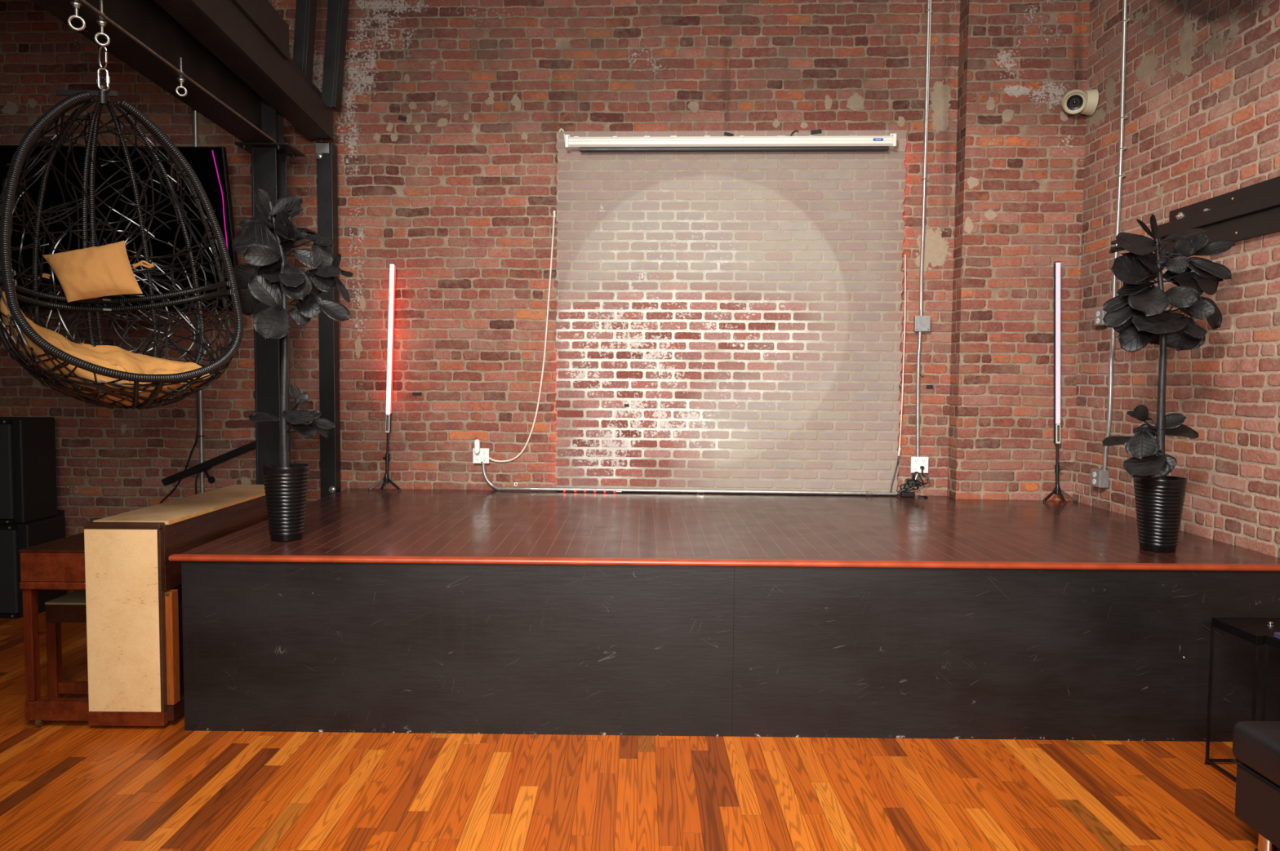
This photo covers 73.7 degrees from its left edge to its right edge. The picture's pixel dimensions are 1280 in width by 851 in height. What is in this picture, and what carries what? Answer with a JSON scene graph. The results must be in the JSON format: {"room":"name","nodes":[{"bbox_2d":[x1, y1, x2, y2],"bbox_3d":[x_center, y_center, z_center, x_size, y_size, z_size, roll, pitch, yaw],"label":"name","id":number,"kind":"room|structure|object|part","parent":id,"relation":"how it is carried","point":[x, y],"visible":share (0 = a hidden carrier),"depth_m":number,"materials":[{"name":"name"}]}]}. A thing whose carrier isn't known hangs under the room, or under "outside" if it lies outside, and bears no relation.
{"room":"entertainment venue","nodes":[
{"label":"entertainment venue","id":0,"kind":"room"},
{"bbox_2d":[0,0,959,591],"bbox_3d":[-2.014,-1.357,6.034,8.357,5.200,0.001,1,3,2],"label":"wall","id":1,"kind":"structure","parent":0,"point":[460,194],"depth_m":5.99,"materials":[{"name":"brick"}]},
{"bbox_2d":[0,145,240,311],"bbox_3d":[-3.659,-1.313,5.783,1.880,1.058,0.420,0,3,0],"label":"television","id":2,"kind":"object","parent":1,"relation":"attached to","point":[210,164],"visible":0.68,"depth_m":5.64,"materials":[{"name":"black plastic"}]},
{"bbox_2d":[195,472,199,494],"bbox_3d":[-3.191,0.450,6.145,0.039,0.248,0.023,2,3,23],"label":"cable","id":3,"kind":"object","parent":1,"relation":"attached to","point":[197,473],"visible":0.7,"depth_m":6.14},
{"bbox_2d":[191,108,204,493],"bbox_3d":[-3.147,-0.968,6.080,0.044,4.400,0.044,0,3,0],"label":"conduit","id":4,"kind":"object","parent":1,"relation":"attached to","point":[201,436],"visible":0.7,"depth_m":6.12,"materials":[{"name":"metal"}]},
{"bbox_2d":[158,314,198,504],"bbox_3d":[-3.334,-0.128,6.128,0.361,1.483,0.027,1,3,7],"label":"cable","id":5,"kind":"object","parent":4,"relation":"attached to","point":[197,410],"visible":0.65,"depth_m":6.11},
{"bbox_2d":[161,440,255,485],"bbox_3d":[-2.996,0.242,6.104,0.820,0.373,0.114,1,3,2],"label":"handrail","id":6,"kind":"object","parent":1,"relation":"attached to","point":[205,466],"visible":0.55,"depth_m":6.06,"materials":[{"name":"black metal"}]},
{"bbox_2d":[398,115,406,121],"bbox_3d":[-1.665,-2.153,5.977,0.064,0.044,0.003,1,3,2],"label":"brick","id":7,"kind":"object","parent":1,"relation":"attached to","point":[400,117],"visible":1,"depth_m":5.97,"materials":[{"name":"brick"}]},
{"bbox_2d":[412,392,422,395],"bbox_3d":[-1.587,-0.224,6.074,0.066,0.023,0.003,1,3,2],"label":"tape piece","id":8,"kind":"object","parent":1,"relation":"attached to","point":[413,393],"visible":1,"depth_m":6.07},
{"bbox_2d":[472,448,488,463],"bbox_3d":[-1.126,0.214,6.058,0.116,0.108,0.047,0,3,0],"label":"wall outlet","id":9,"kind":"object","parent":1,"relation":"attached to","point":[480,457],"visible":1,"depth_m":6.04,"materials":[{"name":"white plastic"}]},
{"bbox_2d":[474,439,479,453],"bbox_3d":[-1.147,0.148,6.017,0.037,0.101,0.037,0,3,0],"label":"plug adapter","id":10,"kind":"object","parent":9,"relation":"attached to","point":[477,442],"visible":1,"depth_m":6.00,"materials":[{"name":"white plastic"}]},
{"bbox_2d":[482,210,555,462],"bbox_3d":[-0.853,-0.621,6.002,0.514,1.768,0.031,0,3,0],"label":"extension cord","id":11,"kind":"object","parent":1,"relation":"attached to","point":[554,211],"visible":1,"depth_m":6.01,"materials":[{"name":"white plastic"}]},
{"bbox_2d":[480,462,919,496],"bbox_3d":[0.403,0.374,5.984,3.079,0.208,0.064,1,3,2],"label":"cable","id":12,"kind":"object","parent":1,"relation":"attached to","point":[489,482],"visible":0.99,"depth_m":5.97,"materials":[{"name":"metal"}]},
{"bbox_2d":[555,129,907,493],"bbox_3d":[0.617,-0.779,5.919,2.422,2.494,0.074,1,3,2],"label":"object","id":13,"kind":"object","parent":1,"relation":"attached to","point":[744,307],"depth_m":5.92,"materials":[{"name":"white fabric"}]},
{"bbox_2d":[724,132,733,136],"bbox_3d":[0.610,-1.998,5.857,0.069,0.039,0.003,1,3,2],"label":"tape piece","id":14,"kind":"object","parent":13,"relation":"attached to","point":[726,134],"visible":0.86,"depth_m":5.86,"materials":[{"name":"grey plastic"}]},
{"bbox_2d":[564,133,896,151],"bbox_3d":[0.606,-1.934,5.810,2.231,0.124,0.104,1,3,2],"label":"projector screen","id":15,"kind":"object","parent":13,"relation":"attached to","point":[673,143],"visible":1,"depth_m":5.78,"materials":[{"name":"white metal"}]},
{"bbox_2d":[810,128,822,134],"bbox_3d":[1.205,-2.008,5.832,0.076,0.036,0.003,1,3,2],"label":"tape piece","id":16,"kind":"object","parent":13,"relation":"attached to","point":[815,131],"visible":1,"depth_m":5.83,"materials":[{"name":"grey plastic"}]},
{"bbox_3d":[1.779,-0.352,5.879,0.088,1.640,0.018,0,3,-16],"label":"led strip","id":17,"kind":"part","parent":13,"relation":"part of","materials":[{"name":"white plastic"}]},
{"bbox_2d":[910,457,928,473],"bbox_3d":[1.940,0.272,5.937,0.119,0.112,0.047,0,3,0],"label":"wall outlet","id":18,"kind":"object","parent":1,"relation":"attached to","point":[916,462],"visible":1,"depth_m":5.92,"materials":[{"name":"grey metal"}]},
{"bbox_2d":[915,331,924,457],"bbox_3d":[1.936,-0.216,5.912,0.050,0.873,0.026,0,3,0],"label":"conduit","id":19,"kind":"object","parent":1,"relation":"attached to","point":[919,334],"visible":1,"depth_m":5.90,"materials":[{"name":"metal"}]},
{"bbox_2d":[913,315,930,331],"bbox_3d":[1.940,-0.702,5.880,0.104,0.108,0.060,0,3,0],"label":"junction box","id":20,"kind":"object","parent":1,"relation":"attached to","point":[921,323],"visible":1,"depth_m":5.85,"materials":[{"name":"grey metal"}]},
{"bbox_2d":[919,0,933,315],"bbox_3d":[1.951,-1.886,5.825,0.062,2.278,0.037,0,3,0],"label":"conduit","id":21,"kind":"object","parent":1,"relation":"attached to","point":[924,179],"visible":1,"depth_m":5.82,"materials":[{"name":"metal"}]},
{"bbox_2d":[920,0,931,309],"bbox_3d":[1.947,-1.892,5.814,0.029,2.188,0.009,0,3,-14],"label":"cable","id":22,"kind":"object","parent":21,"relation":"attached to","point":[931,0],"visible":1,"depth_m":5.81,"materials":[{"name":"grey metal"}]},
{"bbox_2d":[926,385,933,389],"bbox_3d":[2.012,-0.268,5.926,0.046,0.027,0.003,1,3,2],"label":"tape piece","id":23,"kind":"object","parent":1,"relation":"attached to","point":[928,387],"visible":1,"depth_m":5.92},
{"bbox_2d":[0,591,1279,850],"bbox_3d":[-1.311,1.410,3.479,9.800,0.050,6.400,0,3,0],"label":"floor","id":24,"kind":"structure","parent":0,"point":[65,786],"depth_m":3.28,"materials":[{"name":"brown wood"}]},
{"bbox_2d":[0,515,66,617],"bbox_3d":[-4.290,0.939,5.728,0.623,0.611,0.402,0,3,0],"label":"subwoofer","id":25,"kind":"object","parent":24,"relation":"on","point":[15,537],"visible":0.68,"depth_m":5.55,"materials":[{"name":"black plastic"}]},
{"bbox_2d":[0,529,19,613],"bbox_3d":[-4.314,0.948,5.543,0.535,0.551,0.029,0,3,0],"label":"grille","id":26,"kind":"object","parent":25,"relation":"attached to","point":[9,539],"depth_m":5.53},
{"bbox_2d":[0,417,57,524],"bbox_3d":[-4.240,0.291,5.704,0.443,0.684,0.362,0,3,0],"label":"loudspeaker","id":27,"kind":"object","parent":25,"relation":"on","point":[28,460],"visible":1,"depth_m":5.61,"materials":[{"name":"black plastic"}]},
{"bbox_2d":[0,423,14,519],"bbox_3d":[-4.259,0.299,5.539,0.365,0.624,0.029,0,3,0],"label":"grille","id":28,"kind":"object","parent":27,"relation":"attached to","point":[6,430],"depth_m":5.53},
{"bbox_2d":[44,590,88,698],"bbox_3d":[-2.696,1.080,4.483,0.364,0.484,0.702,0,3,0],"label":"piano bench","id":29,"kind":"object","parent":24,"relation":"on","point":[70,607],"visible":0.2,"depth_m":4.14,"materials":[{"name":"wood"}]},
{"bbox_3d":[-2.854,1.145,4.159,0.045,0.385,0.045,0,3,0],"label":"leg","id":30,"kind":"part","parent":29,"relation":"part of","materials":[{"name":"brown wood"}]},
{"bbox_3d":[-2.694,0.844,4.471,0.364,0.012,0.702,0,3,0],"label":"seat","id":31,"kind":"part","parent":29,"relation":"part of","materials":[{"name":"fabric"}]},
{"bbox_2d":[18,484,267,727],"bbox_3d":[-2.425,0.857,4.484,0.660,0.931,1.396,0,3,0],"label":"piano","id":32,"kind":"object","parent":24,"relation":"on","point":[126,575],"visible":0.64,"depth_m":3.80,"materials":[{"name":"brown wood"}]},
{"bbox_3d":[-2.735,0.982,3.835,0.039,0.510,0.045,0,3,0],"label":"leg","id":33,"kind":"part","parent":32,"relation":"part of","materials":[{"name":"brown wood"}]},
{"bbox_3d":[-2.601,0.521,4.467,0.294,0.011,1.395,0,3,0],"label":"keyboard lid","id":34,"kind":"part","parent":32,"relation":"part of","materials":[{"name":"brown wood"}]},
{"bbox_3d":[-2.293,0.869,3.800,0.330,0.821,0.028,0,3,0],"label":"panel","id":35,"kind":"part","parent":32,"relation":"part of","materials":[{"name":"beige wood"}]},
{"bbox_3d":[-2.290,0.445,3.791,0.336,0.026,0.046,0,3,0],"label":"cap trim","id":36,"kind":"part","parent":32,"relation":"part of","materials":[{"name":"brown wood"}]},
{"bbox_3d":[-2.128,0.871,3.799,0.014,0.821,0.027,0,3,0],"label":"corner moulding","id":37,"kind":"part","parent":32,"relation":"part of","materials":[{"name":"brown wood"}]},
{"bbox_3d":[-2.121,1.001,3.855,0.050,0.515,0.055,0,3,0],"label":"post","id":38,"kind":"part","parent":32,"relation":"part of","materials":[{"name":"brown wood"}]},
{"bbox_3d":[-2.123,1.260,4.520,0.050,0.069,1.365,0,3,0],"label":"rail","id":39,"kind":"part","parent":32,"relation":"part of","materials":[{"name":"brown wood"}]},
{"bbox_3d":[-2.279,0.400,4.486,0.332,0.016,1.344,0,3,0],"label":"lid","id":40,"kind":"part","parent":32,"relation":"part of","materials":[{"name":"beige wood"}]},
{"bbox_3d":[-2.132,0.558,4.484,0.031,0.295,1.365,0,3,0],"label":"rail","id":41,"kind":"part","parent":32,"relation":"part of","materials":[{"name":"brown wood"}]},
{"bbox_2d":[234,142,305,484],"bbox_3d":[-2.305,-0.224,5.377,0.320,3.001,0.280,0,3,0],"label":"steel column","id":42,"kind":"structure","parent":24,"relation":"on","point":[268,159],"depth_m":5.29,"materials":[{"name":"black metal"}]},
{"bbox_2d":[31,0,284,142],"bbox_3d":[-2.220,-1.878,3.275,0.194,0.520,4.200,0,3,-3],"label":"steel beam","id":43,"kind":"structure","parent":42,"relation":"on","point":[142,34],"depth_m":4.13,"materials":[{"name":"black metal"}]},
{"bbox_2d":[67,1,85,31],"bbox_3d":[-2.158,-1.615,3.265,0.052,0.203,0.038,0,3,0],"label":"bolt","id":44,"kind":"object","parent":43,"relation":"attached to","point":[76,6],"visible":0.97,"depth_m":3.26,"materials":[{"name":"metal"}]},
{"bbox_2d":[93,0,110,46],"bbox_3d":[-2.166,-1.627,3.433,0.049,0.196,0.038,0,3,0],"label":"bolt","id":45,"kind":"object","parent":43,"relation":"attached to","point":[102,24],"visible":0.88,"depth_m":3.43,"materials":[{"name":"metal"}]},
{"bbox_2d":[97,45,107,68],"bbox_3d":[-2.167,-1.485,3.441,0.034,0.093,0.012,-1,3,-28],"label":"carabiner","id":46,"kind":"object","parent":45,"relation":"hanging from","point":[100,46],"visible":1,"depth_m":3.44,"materials":[{"name":"silver metal"}]},
{"bbox_2d":[0,67,243,409],"bbox_3d":[-2.169,-0.760,3.548,0.769,1.380,0.886,3,4,43],"label":"egg chair","id":47,"kind":"object","parent":46,"relation":"hanging from","point":[11,184],"depth_m":3.65,"materials":[{"name":"black wicker"}]},
{"bbox_2d":[27,240,154,302],"bbox_3d":[-2.327,-0.649,3.580,0.537,0.272,0.132,0,3,0],"label":"pillow","id":48,"kind":"object","parent":47,"relation":"on","point":[94,272],"visible":0.93,"depth_m":3.54,"materials":[{"name":"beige fabric"}]},
{"bbox_3d":[-2.167,-1.399,3.446,0.044,0.093,0.013,-1,3,-30],"label":"quick link","id":49,"kind":"part","parent":47,"relation":"part of","materials":[{"name":"silver metal"}]},
{"bbox_2d":[0,290,209,405],"bbox_3d":[-2.190,-0.306,3.532,0.713,0.445,0.728,0,3,0],"label":"seat cushion","id":50,"kind":"object","parent":47,"relation":"in","point":[115,357],"visible":0.52,"depth_m":3.53,"materials":[{"name":"beige fabric"}]},
{"bbox_2d":[175,57,187,96],"bbox_3d":[-2.196,-1.668,4.084,0.038,0.183,0.042,2,3,22],"label":"bolt","id":51,"kind":"object","parent":43,"relation":"attached to","point":[181,81],"visible":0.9,"depth_m":4.08,"materials":[{"name":"metal"}]},
{"bbox_2d":[153,0,333,139],"bbox_3d":[-2.015,-2.033,3.730,0.190,0.378,4.200,0,3,-4],"label":"beam","id":52,"kind":"structure","parent":43,"relation":"attached to","point":[251,37],"depth_m":4.53,"materials":[{"name":"black metal"}]},
{"bbox_2d":[293,0,316,88],"bbox_3d":[-2.109,-2.775,5.413,0.183,1.310,0.111,0,3,0],"label":"railing post","id":53,"kind":"object","parent":52,"relation":"on","point":[305,10],"visible":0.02,"depth_m":5.38,"materials":[{"name":"black metal"}]},
{"bbox_2d":[321,0,348,111],"bbox_3d":[-2.029,-2.791,5.733,0.205,1.312,0.111,0,3,0],"label":"railing post","id":54,"kind":"object","parent":52,"relation":"on","point":[337,10],"visible":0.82,"depth_m":5.70,"materials":[{"name":"black metal"}]},
{"bbox_3d":[-2.293,-1.716,5.299,0.320,0.014,0.280,0,3,0],"label":"cap plate","id":55,"kind":"part","parent":42,"relation":"part of","materials":[{"name":"black metal"}]},
{"bbox_2d":[314,142,340,498],"bbox_3d":[-2.179,-0.349,5.960,0.119,3.191,0.122,0,3,0],"label":"steel post","id":56,"kind":"object","parent":24,"relation":"on","point":[326,152],"visible":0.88,"depth_m":5.92,"materials":[{"name":"metal"}]},
{"bbox_2d":[168,488,1279,742],"bbox_3d":[0.410,0.918,4.939,5.019,0.806,2.421,0,3,0],"label":"stage","id":57,"kind":"object","parent":24,"relation":"on","point":[393,611],"depth_m":3.78,"materials":[{"name":"brown wood"}]},
{"bbox_2d":[231,188,353,542],"bbox_3d":[-1.683,-0.283,4.116,0.631,1.680,0.393,0,3,0],"label":"potted plant","id":58,"kind":"object","parent":57,"relation":"on","point":[261,245],"visible":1,"depth_m":4.08,"materials":[{"name":"black plant"}]},
{"bbox_3d":[-1.721,0.374,4.156,0.212,0.362,0.212,0,3,0],"label":"pot","id":59,"kind":"part","parent":58,"relation":"part of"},
{"bbox_2d":[368,262,400,492],"bbox_3d":[-1.786,-0.336,5.951,0.192,1.589,0.136,-2,4,-34],"label":"tube","id":60,"kind":"object","parent":57,"relation":"on","point":[386,479],"visible":1,"depth_m":5.97,"materials":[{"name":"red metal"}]},
{"bbox_3d":[-1.855,0.416,6.005,0.108,0.080,0.017,-1,3,-20],"label":"leg","id":61,"kind":"part","parent":60,"relation":"part of","materials":[{"name":"black plastic"}]},
{"bbox_3d":[-1.795,0.419,5.962,0.017,0.080,0.108,1,3,2],"label":"leg","id":62,"kind":"part","parent":60,"relation":"part of","materials":[{"name":"black plastic"}]},
{"bbox_3d":[-1.787,0.227,6.015,0.041,0.054,0.030,-2,4,-41],"label":"clamp knob","id":63,"kind":"part","parent":60,"relation":"part of","materials":[{"name":"black plastic"}]},
{"bbox_3d":[-1.773,-0.017,5.987,0.019,0.108,0.001,0,3,0],"label":"control panel","id":64,"kind":"part","parent":60,"relation":"part of","materials":[{"name":"grey plastic"}]},
{"bbox_3d":[-1.772,-0.013,5.994,0.033,0.129,0.012,0,3,0],"label":"handle","id":65,"kind":"part","parent":60,"relation":"part of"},
{"bbox_2d":[386,264,394,414],"bbox_3d":[-1.747,-0.602,5.971,0.067,1.047,0.023,0,3,0],"label":"diffuser","id":66,"kind":"object","parent":60,"relation":"attached to","point":[391,300],"depth_m":5.96,"materials":[{"name":"white plastic"}]},
{"bbox_3d":[-1.729,0.417,6.005,0.108,0.080,0.017,2,3,20],"label":"leg","id":67,"kind":"part","parent":60,"relation":"part of","materials":[{"name":"black plastic"}]},
{"bbox_3d":[-0.333,0.462,5.981,0.410,0.016,0.014,1,3,2],"label":"led strip","id":68,"kind":"part","parent":57,"relation":"part of","materials":[{"name":"white plastic"}]},
{"bbox_2d":[896,466,929,497],"bbox_3d":[1.887,0.388,5.867,0.220,0.211,0.113,0,3,0],"label":"power cord","id":69,"kind":"object","parent":57,"relation":"on","point":[904,494],"visible":1,"depth_m":5.89,"materials":[{"name":"black plastic"}]},
{"bbox_2d":[1042,261,1077,503],"bbox_3d":[2.800,-0.285,5.633,0.187,1.591,0.142,3,4,36],"label":"tube","id":70,"kind":"object","parent":57,"relation":"on","point":[1057,491],"visible":1,"depth_m":5.66,"materials":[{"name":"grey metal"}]},
{"bbox_3d":[2.731,0.468,5.688,0.108,0.080,0.017,-1,3,-20],"label":"leg","id":71,"kind":"part","parent":70,"relation":"part of","materials":[{"name":"black plastic"}]},
{"bbox_3d":[2.782,0.056,5.677,0.032,0.129,0.012,0,3,0],"label":"handle","id":72,"kind":"part","parent":70,"relation":"part of","materials":[{"name":"white plastic"}]},
{"bbox_2d":[1055,262,1060,424],"bbox_3d":[2.768,-0.542,5.653,0.065,1.067,0.023,0,3,0],"label":"diffuser","id":73,"kind":"object","parent":70,"relation":"attached to","point":[1057,264],"depth_m":5.64,"materials":[{"name":"white plastic"}]},
{"bbox_3d":[2.782,0.053,5.670,0.019,0.108,0.001,0,3,0],"label":"control panel","id":74,"kind":"part","parent":70,"relation":"part of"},
{"bbox_3d":[2.794,0.289,5.700,0.042,0.052,0.029,1,3,13],"label":"clamp knob","id":75,"kind":"part","parent":70,"relation":"part of","materials":[{"name":"black plastic"}]},
{"bbox_3d":[2.791,0.471,5.644,0.017,0.080,0.108,1,3,2],"label":"leg","id":76,"kind":"part","parent":70,"relation":"part of","materials":[{"name":"black plastic"}]},
{"bbox_3d":[2.857,0.469,5.688,0.108,0.080,0.017,2,3,20],"label":"leg","id":77,"kind":"part","parent":70,"relation":"part of","materials":[{"name":"black plastic"}]},
{"bbox_2d":[1102,213,1235,552],"bbox_3d":[2.451,-0.191,3.993,0.550,1.573,0.411,1,3,17],"label":"potted plant","id":78,"kind":"object","parent":57,"relation":"on","point":[1139,313],"visible":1,"depth_m":3.97,"materials":[{"name":"black plant"}]},
{"bbox_3d":[2.466,0.419,4.056,0.220,0.347,0.220,0,3,0],"label":"pot","id":79,"kind":"part","parent":78,"relation":"part of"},
{"bbox_2d":[1204,617,1279,782],"bbox_3d":[2.567,1.101,3.409,0.428,0.636,0.268,0,3,0],"label":"side table","id":80,"kind":"object","parent":24,"relation":"on","point":[1252,630],"depth_m":3.43,"materials":[{"name":"black metal"}]},
{"bbox_3d":[2.362,1.120,3.536,0.017,0.582,0.017,0,3,0],"label":"leg","id":81,"kind":"part","parent":80,"relation":"part of","materials":[{"name":"black metal"}]},
{"bbox_3d":[2.362,1.133,3.285,0.017,0.582,0.017,0,3,0],"label":"leg","id":82,"kind":"part","parent":80,"relation":"part of","materials":[{"name":"black metal"}]},
{"bbox_3d":[2.515,0.791,3.403,0.021,0.017,0.021,0,3,0],"label":"knob","id":83,"kind":"part","parent":80,"relation":"part of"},
{"bbox_2d":[1231,721,1279,850],"bbox_3d":[2.338,1.240,2.612,0.644,0.438,0.644,0,3,0],"label":"sofa","id":84,"kind":"object","parent":24,"relation":"on","point":[1255,744],"visible":1,"depth_m":2.81,"materials":[{"name":"black leather"}]},
{"bbox_3d":[2.101,1.389,2.855,0.054,0.088,0.054,0,3,0],"label":"leg","id":85,"kind":"part","parent":84,"relation":"part of","materials":[{"name":"silver metal"}]},
{"bbox_2d":[1261,635,1279,721],"bbox_3d":[2.528,1.114,3.149,0.347,0.637,0.187,0,3,0],"label":"side table","id":86,"kind":"object","parent":24,"relation":"on","point":[1270,640],"visible":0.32,"depth_m":3.22,"materials":[{"name":"black metal"}]},
{"bbox_3d":[2.362,1.125,3.236,0.016,0.602,0.016,0,3,0],"label":"leg","id":87,"kind":"part","parent":86,"relation":"part of","materials":[{"name":"black metal"}]},
{"bbox_2d":[1273,632,1279,639],"bbox_3d":[2.408,0.784,3.167,0.073,0.018,0.051,0,3,0],"label":"box","id":88,"kind":"object","parent":86,"relation":"on","point":[1277,635],"visible":1,"depth_m":3.18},
{"bbox_2d":[946,0,968,499],"bbox_3d":[2.160,-1.312,5.788,0.001,5.200,0.160,0,3,0],"label":"wall","id":89,"kind":"structure","parent":0,"point":[964,4],"depth_m":5.79,"materials":[{"name":"brick"}]},
{"bbox_2d":[955,0,1089,501],"bbox_3d":[2.550,-1.304,5.692,0.781,5.200,0.001,1,3,2],"label":"wall pier","id":90,"kind":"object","parent":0,"point":[1024,174],"visible":0.7,"depth_m":5.70,"materials":[{"name":"brick"}]},
{"bbox_2d":[1072,0,1279,558],"bbox_3d":[2.939,-1.192,3.610,0.001,5.200,4.138,0,3,0],"label":"wall","id":91,"kind":"structure","parent":0,"point":[1202,91],"depth_m":4.51,"materials":[{"name":"brick"}]},
{"bbox_2d":[1061,88,1098,115],"bbox_3d":[2.854,-2.103,5.550,0.202,0.166,0.170,0,3,0],"label":"security camera","id":92,"kind":"object","parent":91,"relation":"attached to","point":[1076,101],"visible":1,"depth_m":5.52,"materials":[{"name":"beige plastic"}]},
{"bbox_2d":[1089,468,1109,488],"bbox_3d":[2.894,0.332,5.376,0.066,0.110,0.110,0,3,0],"label":"box","id":93,"kind":"object","parent":91,"relation":"attached to","point":[1100,477],"visible":1,"depth_m":5.33,"materials":[{"name":"grey metal"}]},
{"bbox_3d":[2.866,0.332,5.376,0.003,0.102,0.102,0,3,0],"label":"plate","id":94,"kind":"part","parent":93,"relation":"part of","materials":[{"name":"grey metal"}]},
{"bbox_2d":[1093,309,1106,325],"bbox_3d":[2.904,-0.679,5.359,0.061,0.100,0.100,0,3,0],"label":"box","id":95,"kind":"object","parent":91,"relation":"attached to","point":[1100,314],"visible":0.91,"depth_m":5.34,"materials":[{"name":"grey metal"}]},
{"bbox_3d":[2.879,-0.679,5.359,0.003,0.092,0.092,0,3,0],"label":"plate","id":96,"kind":"part","parent":95,"relation":"part of","materials":[{"name":"grey metal"}]},
{"bbox_2d":[1102,327,1115,470],"bbox_3d":[2.909,-0.172,5.292,0.026,0.904,0.068,0,3,0],"label":"conduit","id":97,"kind":"object","parent":91,"relation":"attached to","point":[1113,331],"visible":0.88,"depth_m":5.27,"materials":[{"name":"metal"}]},
{"bbox_2d":[1111,0,1131,297],"bbox_3d":[2.926,-1.697,5.177,0.042,2.004,0.072,-1,3,-26],"label":"conduit","id":98,"kind":"object","parent":91,"relation":"attached to","point":[1125,20],"visible":0.91,"depth_m":5.17,"materials":[{"name":"metal"}]},
{"bbox_2d":[1155,176,1279,257],"bbox_3d":[2.902,-0.990,3.455,0.069,0.247,2.607,0,3,0],"label":"beam","id":99,"kind":"structure","parent":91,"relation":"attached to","point":[1253,211],"depth_m":4.16,"materials":[{"name":"black metal"}]}
]}

